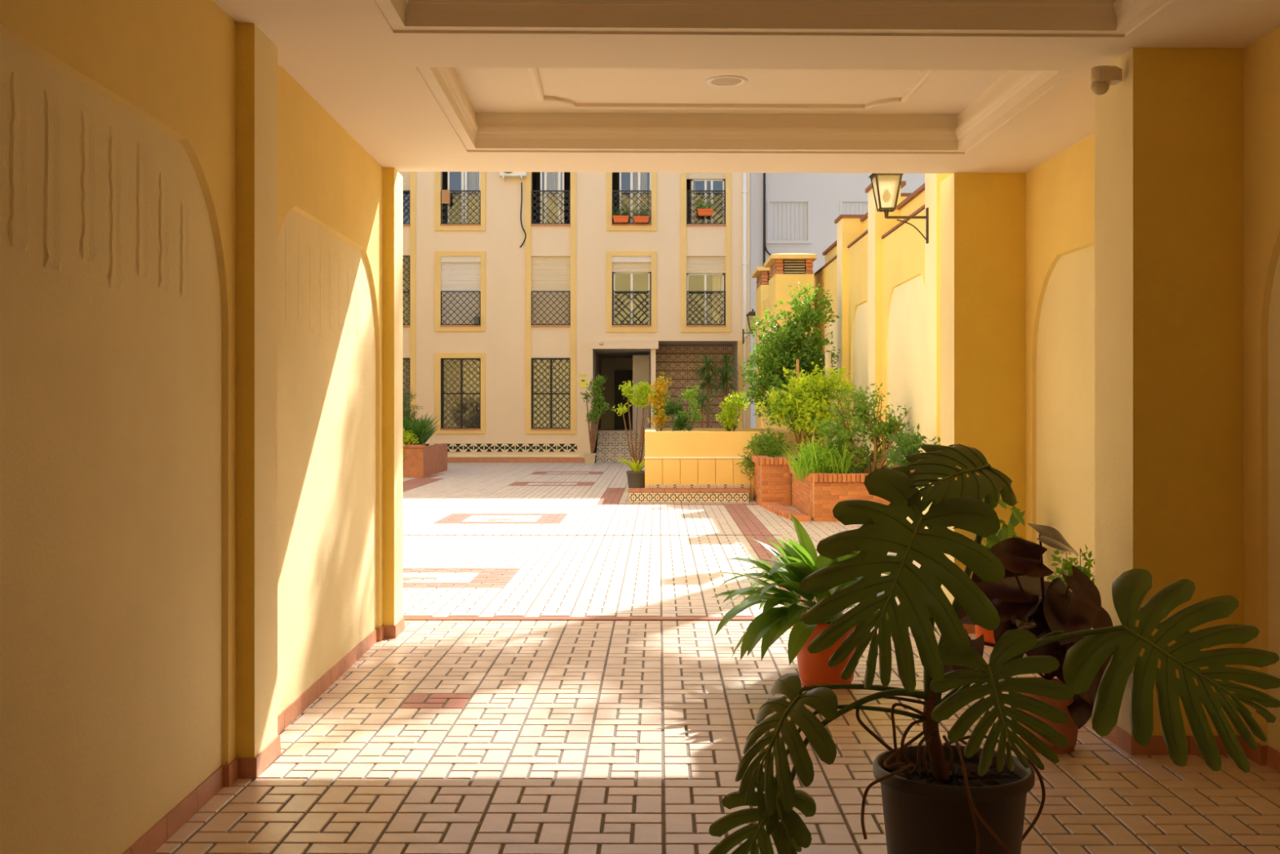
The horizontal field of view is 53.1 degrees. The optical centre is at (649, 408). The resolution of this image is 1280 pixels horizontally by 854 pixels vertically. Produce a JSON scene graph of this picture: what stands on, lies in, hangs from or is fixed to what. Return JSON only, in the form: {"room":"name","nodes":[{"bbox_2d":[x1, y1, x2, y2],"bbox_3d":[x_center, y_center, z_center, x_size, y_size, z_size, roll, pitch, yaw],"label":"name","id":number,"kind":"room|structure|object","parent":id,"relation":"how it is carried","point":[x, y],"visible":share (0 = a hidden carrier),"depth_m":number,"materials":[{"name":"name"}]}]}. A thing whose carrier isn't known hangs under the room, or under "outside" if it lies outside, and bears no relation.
{"room":"covered courtyard passageway","nodes":[
{"label":"covered courtyard passageway","id":0,"kind":"room"},
{"bbox_2d":[0,0,402,853],"bbox_3d":[-1.919,-0.193,2.126,0.550,3.585,14.330,0,0,-1],"label":"wall","id":1,"kind":"structure","parent":0,"point":[201,266],"depth_m":4.83,"materials":[{"name":"paint"}]},
{"bbox_2d":[121,617,404,853],"bbox_3d":[-1.776,1.556,6.011,0.130,0.088,6.592,0,0,-1],"label":"baseboard","id":2,"kind":"structure","parent":1,"relation":"attached to","point":[225,775],"depth_m":5.54,"materials":[{"name":"tile"}]},
{"bbox_2d":[152,459,1279,853],"bbox_3d":[-3.122,1.607,20.500,14.157,0.009,51.000,0,0,0],"label":"floor","id":3,"kind":"structure","parent":0,"point":[447,736],"depth_m":6.46,"materials":[{"name":"beige tile"}]},
{"bbox_2d":[402,443,447,477],"bbox_3d":[-7.378,1.220,31.680,4.245,0.760,3.640,0,0,0],"label":"terracotta planter","id":4,"kind":"object","parent":3,"relation":"on","point":[419,460],"visible":0.19,"depth_m":30.02,"materials":[{"name":"orange ceramic"}]},
{"bbox_2d":[402,426,418,460],"bbox_3d":[-5.737,0.849,30.023,0.559,0.866,0.812,0,0,20],"label":"shrub","id":5,"kind":"object","parent":4,"relation":"in","point":[408,438],"visible":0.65,"depth_m":30.08,"materials":[{"name":"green plant"}]},
{"bbox_2d":[402,388,422,424],"bbox_3d":[-6.279,0.238,31.419,1.685,1.561,1.094,0,0,18],"label":"shrub","id":6,"kind":"object","parent":4,"relation":"on","point":[404,411],"visible":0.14,"depth_m":31.28,"materials":[{"name":"green plant"}]},
{"bbox_2d":[402,412,439,444],"bbox_3d":[-5.847,0.493,31.113,1.627,0.883,2.491,0,0,-9],"label":"shrub","id":7,"kind":"object","parent":4,"relation":"in","point":[422,429],"visible":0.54,"depth_m":30.34,"materials":[{"name":"green plant"}]},
{"bbox_2d":[398,171,750,462],"bbox_3d":[-3.653,-5.138,41.690,13.322,14.525,7.220,0,0,0],"label":"apartment building","id":8,"kind":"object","parent":3,"relation":"on","point":[661,293],"visible":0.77,"depth_m":38.20,"materials":[{"name":"beige paint"}]},
{"bbox_2d":[398,171,409,190],"bbox_3d":[-7.724,-7.029,38.295,1.170,1.070,0.010,0,0,0],"label":"roller shutter","id":9,"kind":"object","parent":8,"relation":"hanging from","point":[406,175],"depth_m":38.29,"materials":[{"name":"beige"}]},
{"bbox_2d":[402,360,408,417],"bbox_3d":[-7.724,-0.460,38.580,1.170,2.113,0.059,0,0,0],"label":"curtain","id":10,"kind":"object","parent":8,"relation":"hanging from","point":[406,383],"depth_m":38.58,"materials":[{"name":"beige fabric"}]},
{"bbox_2d":[402,258,408,324],"bbox_3d":[-7.724,-3.522,38.580,1.170,2.077,0.059,0,0,0],"label":"curtain","id":11,"kind":"object","parent":8,"relation":"hanging from","point":[406,260],"depth_m":38.57,"materials":[{"name":"beige fabric"}]},
{"bbox_2d":[402,357,409,414],"bbox_3d":[-7.724,-0.465,38.190,1.185,2.118,0.035,0,0,0],"label":"window grille","id":12,"kind":"object","parent":8,"relation":"attached to","point":[405,358],"depth_m":38.18,"materials":[{"name":"black metal"}]},
{"bbox_2d":[402,255,409,290],"bbox_3d":[-7.724,-4.029,38.200,1.165,1.097,0.035,0,0,0],"label":"window grille","id":13,"kind":"object","parent":8,"relation":"attached to","point":[406,256],"depth_m":38.19,"materials":[{"name":"black metal"}]},
{"bbox_2d":[441,190,449,204],"bbox_3d":[-6.070,-6.315,38.110,0.251,0.406,0.060,0,0,0],"label":"wooden board","id":14,"kind":"object","parent":8,"relation":"attached to","point":[445,193],"visible":1,"depth_m":38.08,"materials":[{"name":"brown wood"}]},
{"bbox_2d":[440,358,480,428],"bbox_3d":[-5.635,-0.465,38.190,1.209,2.118,0.035,0,0,0],"label":"window grille","id":15,"kind":"object","parent":8,"relation":"attached to","point":[441,358],"depth_m":38.18,"materials":[{"name":"black metal"}]},
{"bbox_2d":[441,262,480,324],"bbox_3d":[-5.635,-3.520,38.295,1.194,2.073,0.010,0,0,0],"label":"roller shutter","id":16,"kind":"object","parent":8,"relation":"hanging from","point":[455,276],"depth_m":38.29,"materials":[{"name":"white plastic"}]},
{"bbox_2d":[443,360,479,427],"bbox_3d":[-5.635,-0.460,38.580,1.194,2.113,0.059,0,0,0],"label":"curtain","id":17,"kind":"object","parent":8,"relation":"hanging from","point":[451,362],"depth_m":38.58,"materials":[{"name":"beige fabric"}]},
{"bbox_2d":[466,171,479,223],"bbox_3d":[-5.276,-6.530,38.580,0.478,2.077,0.059,0,0,0],"label":"curtain","id":18,"kind":"object","parent":8,"relation":"hanging from","point":[473,177],"depth_m":38.57,"materials":[{"name":"beige fabric"}]},
{"bbox_2d":[474,316,479,324],"bbox_3d":[-5.133,-2.620,38.065,0.143,0.227,0.150,0,0,0],"label":"crate","id":19,"kind":"object","parent":8,"relation":"on","point":[477,319],"visible":1,"depth_m":38.00,"materials":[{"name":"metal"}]},
{"bbox_2d":[422,443,577,452],"bbox_3d":[-4.477,1.158,38.240,4.656,0.263,0.120,0,0,0],"label":"tile border","id":20,"kind":"object","parent":8,"relation":"attached to","point":[451,447],"depth_m":38.22,"materials":[{"name":"multicoloured tile"}]},
{"bbox_2d":[499,172,527,247],"bbox_3d":[-4.047,-6.139,38.007,0.788,2.668,0.394,0,0,0],"label":"air conditioner","id":21,"kind":"object","parent":8,"relation":"attached to","point":[504,175],"visible":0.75,"depth_m":38.03,"materials":[{"name":"white plastic"}]},
{"bbox_2d":[531,357,570,428],"bbox_3d":[-2.949,-0.465,38.190,1.185,2.118,0.035,0,0,0],"label":"window grille","id":22,"kind":"object","parent":8,"relation":"attached to","point":[533,358],"depth_m":38.18,"materials":[{"name":"black metal"}]},
{"bbox_2d":[531,256,570,324],"bbox_3d":[-2.949,-3.520,38.295,1.170,2.073,0.010,0,0,0],"label":"roller shutter","id":23,"kind":"object","parent":8,"relation":"hanging from","point":[548,273],"depth_m":38.29,"materials":[{"name":"beige plastic"}]},
{"bbox_2d":[533,360,569,427],"bbox_3d":[-2.949,-0.460,38.580,1.170,2.113,0.059,0,0,0],"label":"curtain","id":24,"kind":"object","parent":8,"relation":"hanging from","point":[560,370],"depth_m":38.58,"materials":[{"name":"beige fabric"}]},
{"bbox_2d":[543,172,562,223],"bbox_3d":[-2.890,-6.530,38.580,0.585,2.077,0.059,0,0,0],"label":"curtain","id":25,"kind":"object","parent":8,"relation":"hanging from","point":[552,177],"depth_m":38.58,"materials":[{"name":"beige fabric"}]},
{"bbox_2d":[612,204,629,222],"bbox_3d":[-0.845,-5.811,38.038,0.521,0.545,0.242,0,0,0],"label":"window box","id":26,"kind":"object","parent":8,"relation":"attached to","point":[624,218],"visible":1,"depth_m":37.96,"materials":[{"name":"orange ceramic"}]},
{"bbox_2d":[612,262,651,271],"bbox_3d":[-0.537,-4.242,38.295,1.170,0.294,0.010,0,0,0],"label":"roller shutter","id":27,"kind":"object","parent":8,"relation":"hanging from","point":[616,267],"depth_m":38.29,"materials":[{"name":"beige plastic"}]},
{"bbox_2d":[632,172,647,223],"bbox_3d":[-0.303,-6.530,38.580,0.468,2.077,0.059,0,0,0],"label":"curtain","id":28,"kind":"object","parent":8,"relation":"hanging from","point":[643,175],"depth_m":38.57,"materials":[{"name":"beige fabric"}]},
{"bbox_2d":[632,204,649,222],"bbox_3d":[-0.245,-5.835,38.037,0.516,0.593,0.236,0,0,0],"label":"window box","id":29,"kind":"object","parent":8,"relation":"attached to","point":[642,219],"visible":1,"depth_m":37.96,"materials":[{"name":"orange ceramic"}]},
{"bbox_2d":[689,178,695,223],"bbox_3d":[1.303,-6.530,38.580,0.176,2.077,0.059,0,0,0],"label":"curtain","id":30,"kind":"object","parent":8,"relation":"hanging from","point":[694,182],"depth_m":38.57,"materials":[{"name":"beige fabric"}]},
{"bbox_2d":[697,199,713,216],"bbox_3d":[1.654,-6.021,38.037,0.489,0.559,0.241,0,0,0],"label":"window box","id":31,"kind":"object","parent":8,"relation":"attached to","point":[708,211],"visible":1,"depth_m":37.96,"materials":[{"name":"orange ceramic"}]},
{"bbox_2d":[686,256,725,273],"bbox_3d":[1.683,-4.307,38.295,1.170,0.497,0.010,0,0,0],"label":"roller shutter","id":32,"kind":"object","parent":8,"relation":"hanging from","point":[695,264],"depth_m":38.29,"materials":[{"name":"beige plastic"}]},
{"bbox_2d":[686,172,725,178],"bbox_3d":[1.683,-7.220,38.295,1.170,0.688,0.010,0,0,0],"label":"roller shutter","id":33,"kind":"object","parent":8,"relation":"hanging from","point":[689,175],"depth_m":38.29,"materials":[{"name":"beige plastic"}]},
{"bbox_2d":[742,173,746,428],"bbox_3d":[2.829,-3.509,38.120,0.150,10.219,0.160,0,0,0],"label":"downpipe","id":34,"kind":"object","parent":8,"relation":"attached to","point":[744,191],"visible":0.53,"depth_m":38.06,"materials":[{"name":"white plastic"}]},
{"bbox_2d":[742,309,755,344],"bbox_3d":[2.693,-2.189,34.000,0.452,0.931,0.356,0,0,0],"label":"wall lantern","id":35,"kind":"object","parent":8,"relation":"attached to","point":[751,314],"visible":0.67,"depth_m":33.90,"materials":[{"name":"brown metal"}]},
{"bbox_2d":[402,616,755,620],"bbox_3d":[-0.100,1.604,9.780,7.600,0.016,0.120,0,0,0],"label":"threshold","id":36,"kind":"object","parent":3,"relation":"on","point":[406,618],"visible":0.29,"depth_m":9.76,"materials":[{"name":"red tile"}]},
{"bbox_2d":[582,453,596,464],"bbox_3d":[-1.734,1.445,37.200,0.380,0.310,0.380,0,0,0],"label":"stone pot","id":37,"kind":"object","parent":3,"relation":"on","point":[589,458],"visible":1,"depth_m":37.05,"materials":[{"name":"beige stone"}]},
{"bbox_2d":[580,373,612,453],"bbox_3d":[-1.543,0.143,37.046,0.992,2.338,0.615,0,0,-17],"label":"tree","id":38,"kind":"object","parent":37,"relation":"in","point":[597,402],"visible":1,"depth_m":36.99,"materials":[{"name":"green plant"}]},
{"bbox_2d":[402,534,779,535],"bbox_3d":[-3.175,1.603,16.260,9.650,0.013,0.060,0,0,0],"label":"joint","id":39,"kind":"object","parent":3,"relation":"on","point":[402,535],"visible":0.36,"depth_m":16.23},
{"bbox_2d":[613,457,644,488],"bbox_3d":[-0.262,1.285,25.627,0.996,0.630,0.974,0,0,0],"label":"potted plant","id":40,"kind":"object","parent":3,"relation":"on","point":[636,477],"visible":0.81,"depth_m":25.45,"materials":[{"name":"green plant"}]},
{"bbox_2d":[612,378,654,464],"bbox_3d":[-0.313,0.466,28.016,1.012,2.284,0.562,0,0,0],"label":"tree","id":41,"kind":"object","parent":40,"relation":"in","point":[642,390],"visible":0.88,"depth_m":27.96,"materials":[{"name":"green plant"}]},
{"bbox_2d":[627,484,751,502],"bbox_3d":[0.716,1.472,22.361,2.171,0.255,0.877,0,0,0],"label":"tiled bench","id":42,"kind":"object","parent":3,"relation":"on","point":[651,492],"visible":1,"depth_m":21.94,"materials":[{"name":"tile"}]},
{"bbox_2d":[691,352,724,428],"bbox_3d":[1.707,-0.027,37.405,1.043,3.254,0.998,0,0,0],"label":"yucca","id":43,"kind":"object","parent":3,"relation":"on","point":[704,369],"visible":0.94,"depth_m":37.38,"materials":[{"name":"green plant"}]},
{"bbox_2d":[644,428,804,498],"bbox_3d":[1.327,1.000,24.630,2.846,1.200,3.740,0,0,0],"label":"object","id":44,"kind":"object","parent":3,"relation":"on","point":[695,455],"visible":0.47,"depth_m":22.83,"materials":[{"name":"yellow painted plaster"},{"name":"ceramic tile"},{"name":"soil"}]},
{"bbox_2d":[645,371,671,431],"bbox_3d":[0.200,-0.104,25.832,0.464,1.314,0.563,0,0,-43],"label":"croton","id":45,"kind":"object","parent":44,"relation":"on","point":[658,402],"visible":0.97,"depth_m":25.76,"materials":[{"name":"orange plant"}]},
{"bbox_2d":[660,391,693,431],"bbox_3d":[0.536,0.112,24.820,0.510,0.886,0.917,0,0,-17],"label":"bush","id":46,"kind":"object","parent":44,"relation":"on","point":[677,411],"visible":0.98,"depth_m":24.86,"materials":[{"name":"green plant"}]},
{"bbox_2d":[675,381,702,431],"bbox_3d":[0.790,-0.007,25.489,0.591,1.102,0.403,0,0,-12],"label":"tree","id":47,"kind":"object","parent":44,"relation":"on","point":[689,394],"visible":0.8,"depth_m":25.48,"materials":[{"name":"green plant"}]},
{"bbox_2d":[684,388,719,428],"bbox_3d":[1.349,0.539,33.005,1.004,2.123,0.997,0,0,0],"label":"yucca","id":48,"kind":"object","parent":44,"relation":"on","point":[704,397],"visible":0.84,"depth_m":32.96,"materials":[{"name":"green plant"}]},
{"bbox_2d":[714,390,751,431],"bbox_3d":[1.584,0.089,24.485,0.731,0.921,0.508,0,0,12],"label":"shrub","id":49,"kind":"object","parent":44,"relation":"on","point":[728,414],"visible":0.94,"depth_m":24.46,"materials":[{"name":"green plant"}]},
{"bbox_2d":[738,282,840,448],"bbox_3d":[2.676,-0.845,24.305,1.956,3.228,1.893,0,0,5],"label":"tree","id":50,"kind":"object","parent":44,"relation":"on","point":[784,350],"visible":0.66,"depth_m":24.29,"materials":[{"name":"green plant"}]},
{"bbox_2d":[711,352,742,422],"bbox_3d":[2.221,-0.021,37.598,1.016,3.243,1.000,0,0,0],"label":"yucca","id":51,"kind":"object","parent":3,"relation":"on","point":[724,373],"visible":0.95,"depth_m":37.52,"materials":[{"name":"green plant"}]},
{"bbox_2d":[751,266,769,428],"bbox_3d":[3.115,-1.030,32.790,0.870,5.260,1.820,0,0,0],"label":"shaft","id":52,"kind":"object","parent":3,"relation":"on","point":[762,273],"visible":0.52,"depth_m":32.22,"materials":[{"name":"paint"}]},
{"bbox_2d":[755,497,810,521],"bbox_3d":[2.033,1.565,20.098,0.307,0.070,3.850,0,0,-3],"label":"apron","id":53,"kind":"object","parent":3,"relation":"on","point":[772,506],"visible":0.92,"depth_m":19.37,"materials":[{"name":"orange brick"}]},
{"bbox_2d":[763,292,815,443],"bbox_3d":[3.345,-0.550,30.800,0.990,4.300,2.400,0,0,0],"label":"wall","id":54,"kind":"structure","parent":3,"relation":"on","point":[766,301],"depth_m":31.31,"materials":[{"name":"paint"}]},
{"bbox_2d":[764,253,817,453],"bbox_3d":[3.150,-0.955,28.790,1.000,5.110,1.820,0,0,0],"label":"shaft","id":55,"kind":"object","parent":3,"relation":"on","point":[786,269],"visible":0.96,"depth_m":28.00,"materials":[{"name":"paint"}]},
{"bbox_2d":[750,454,858,506],"bbox_3d":[2.725,1.201,21.895,1.870,0.799,1.610,0,0,0],"label":"brick planter","id":56,"kind":"object","parent":3,"relation":"on","point":[772,479],"visible":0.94,"depth_m":21.14,"materials":[{"name":"brown brick"}]},
{"bbox_2d":[735,422,795,479],"bbox_3d":[2.060,0.736,22.289,0.904,1.044,1.218,0,0,-13],"label":"shrub","id":57,"kind":"object","parent":56,"relation":"on","point":[768,447],"visible":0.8,"depth_m":22.27,"materials":[{"name":"green plant"}]},
{"bbox_2d":[746,359,856,457],"bbox_3d":[2.646,0.010,22.035,1.768,1.756,1.288,0,0,22],"label":"shrub","id":58,"kind":"object","parent":56,"relation":"on","point":[805,400],"visible":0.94,"depth_m":21.82,"materials":[{"name":"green plant"}]},
{"bbox_2d":[795,359,801,448],"bbox_3d":[2.634,-0.092,22.600,0.098,1.569,0.056,0,0,0],"label":"wooden stake","id":59,"kind":"object","parent":58,"relation":"in","point":[797,360],"visible":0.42,"depth_m":22.58,"materials":[{"name":"brown wood"}]},
{"bbox_2d":[711,513,940,686],"bbox_3d":[1.035,1.109,7.483,1.358,0.981,1.258,0,0,0],"label":"potted plant","id":60,"kind":"object","parent":3,"relation":"on","point":[801,560],"visible":0.51,"depth_m":7.25,"materials":[{"name":"green plant"}]},
{"bbox_2d":[750,173,924,428],"bbox_3d":[16.617,-8.984,49.930,29.325,21.189,8.140,0,0,0],"label":"building","id":61,"kind":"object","parent":3,"relation":"on","point":[790,212],"visible":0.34,"depth_m":46.00,"materials":[{"name":"white paint"}]},
{"bbox_2d":[788,465,889,520],"bbox_3d":[2.975,1.260,19.645,1.370,0.679,2.910,0,0,0],"label":"brick planter","id":62,"kind":"object","parent":3,"relation":"on","point":[816,497],"visible":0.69,"depth_m":18.24,"materials":[{"name":"brown brick"}]},
{"bbox_2d":[774,435,864,482],"bbox_3d":[2.564,0.760,19.035,1.408,0.748,1.794,0,0,0],"label":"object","id":63,"kind":"object","parent":62,"relation":"in","point":[822,463],"visible":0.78,"depth_m":18.58,"materials":[{"name":"green plant"}]},
{"bbox_2d":[807,382,915,473],"bbox_3d":[3.193,0.374,18.873,1.737,1.538,1.046,0,0,0],"label":"shrub","id":64,"kind":"object","parent":62,"relation":"in","point":[861,415],"visible":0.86,"depth_m":18.75,"materials":[{"name":"green plant"}]},
{"bbox_2d":[906,515,912,523],"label":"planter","id":65,"kind":"object","parent":3,"relation":"on","point":[908,518],"depth_m":16.04,"materials":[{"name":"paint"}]},
{"bbox_2d":[880,423,940,506],"bbox_3d":[3.452,0.833,15.598,0.900,1.306,3.237,0,0,0],"label":"shrub","id":66,"kind":"object","parent":65,"relation":"in","point":[908,445],"visible":0.27,"depth_m":16.39,"materials":[{"name":"green plant"}]},
{"bbox_2d":[922,501,933,514],"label":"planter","id":67,"kind":"object","parent":3,"relation":"on","point":[924,512],"depth_m":15.00,"materials":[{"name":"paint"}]},
{"bbox_2d":[872,744,1035,853],"bbox_3d":[0.971,1.369,4.100,0.504,0.462,0.504,0,0,0],"label":"pot","id":68,"kind":"object","parent":3,"relation":"on","point":[926,810],"depth_m":3.94,"materials":[{"name":"grey plastic"}]},
{"bbox_2d":[708,443,1279,853],"bbox_3d":[1.058,0.856,3.997,1.754,1.489,0.711,0,0,0],"label":"monstera","id":69,"kind":"object","parent":3,"relation":"on","point":[937,797],"visible":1,"depth_m":3.88,"materials":[{"name":"green plant"}]},
{"bbox_2d":[968,497,1025,643],"bbox_3d":[2.377,1.094,8.735,0.424,1.012,0.240,0,0,-12],"label":"potted plant","id":70,"kind":"object","parent":3,"relation":"on","point":[1006,531],"visible":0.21,"depth_m":8.69,"materials":[{"name":"green plant"}]},
{"bbox_2d":[943,523,1113,754],"bbox_3d":[1.769,1.061,5.919,0.643,1.079,0.734,0,0,41],"label":"potted plant","id":71,"kind":"object","parent":3,"relation":"on","point":[1023,599],"visible":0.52,"depth_m":5.89,"materials":[{"name":"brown plant"}]},
{"bbox_2d":[1046,544,1094,628],"bbox_3d":[2.253,1.152,6.771,0.347,0.896,0.338,0,0,-41],"label":"potted plant","id":72,"kind":"object","parent":3,"relation":"on","point":[1066,565],"visible":0.2,"depth_m":6.72,"materials":[{"name":"green plant"}]},
{"bbox_2d":[213,0,1279,173],"bbox_3d":[0.557,-1.873,2.072,5.690,0.424,14.228,0,0,0],"label":"ceiling","id":73,"kind":"structure","parent":0,"point":[906,86],"depth_m":6.66,"materials":[{"name":"paint"}]},
{"bbox_2d":[706,75,747,87],"bbox_3d":[0.451,-1.910,7.471,0.244,0.010,0.244,0,0,0],"label":"recessed light","id":74,"kind":"object","parent":73,"relation":"in","point":[726,81],"visible":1,"depth_m":7.47,"materials":[{"name":"white plastic"}]},
{"bbox_2d":[711,77,742,84],"bbox_3d":[0.451,-1.912,7.471,0.172,0.001,0.172,0,0,0],"label":"diffuser","id":75,"kind":"object","parent":74,"relation":"attached to","point":[726,81],"depth_m":7.47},
{"bbox_2d":[825,351,831,444],"bbox_3d":[3.129,-0.154,22.400,0.123,1.681,0.109,0,0,0],"label":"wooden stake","id":76,"kind":"object","parent":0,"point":[828,354],"visible":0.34,"depth_m":22.35,"materials":[{"name":"wood"}]},
{"bbox_2d":[813,173,951,469],"bbox_3d":[4.080,-2.030,23.800,0.840,7.260,28.800,0,0,0],"label":"wall","id":77,"kind":"structure","parent":0,"point":[882,275],"depth_m":20.47,"materials":[{"name":"paint"}]},
{"bbox_2d":[868,173,928,244],"bbox_3d":[3.327,-2.746,17.000,0.785,1.098,0.420,0,0,0],"label":"wall lantern","id":78,"kind":"object","parent":77,"relation":"attached to","point":[886,187],"visible":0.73,"depth_m":16.88,"materials":[{"name":"brown metal"}]},
{"bbox_2d":[940,26,1279,751],"bbox_3d":[2.833,-0.193,2.299,1.040,3.585,14.480,0,0,-1],"label":"wall","id":79,"kind":"structure","parent":0,"point":[1110,305],"depth_m":5.94,"materials":[{"name":"paint"}]},
{"bbox_2d":[1090,65,1122,95],"bbox_3d":[2.145,-1.542,6.025,0.133,0.127,0.100,0,0,0],"label":"sensor","id":80,"kind":"object","parent":79,"relation":"attached to","point":[1102,77],"visible":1,"depth_m":5.99,"materials":[{"name":"beige plastic"}]},
{"bbox_2d":[962,623,1279,772],"bbox_3d":[2.502,1.556,6.199,0.565,0.088,6.692,0,0,-1],"label":"baseboard","id":81,"kind":"structure","parent":79,"relation":"attached to","point":[1265,755],"depth_m":5.92,"materials":[{"name":"tile"}]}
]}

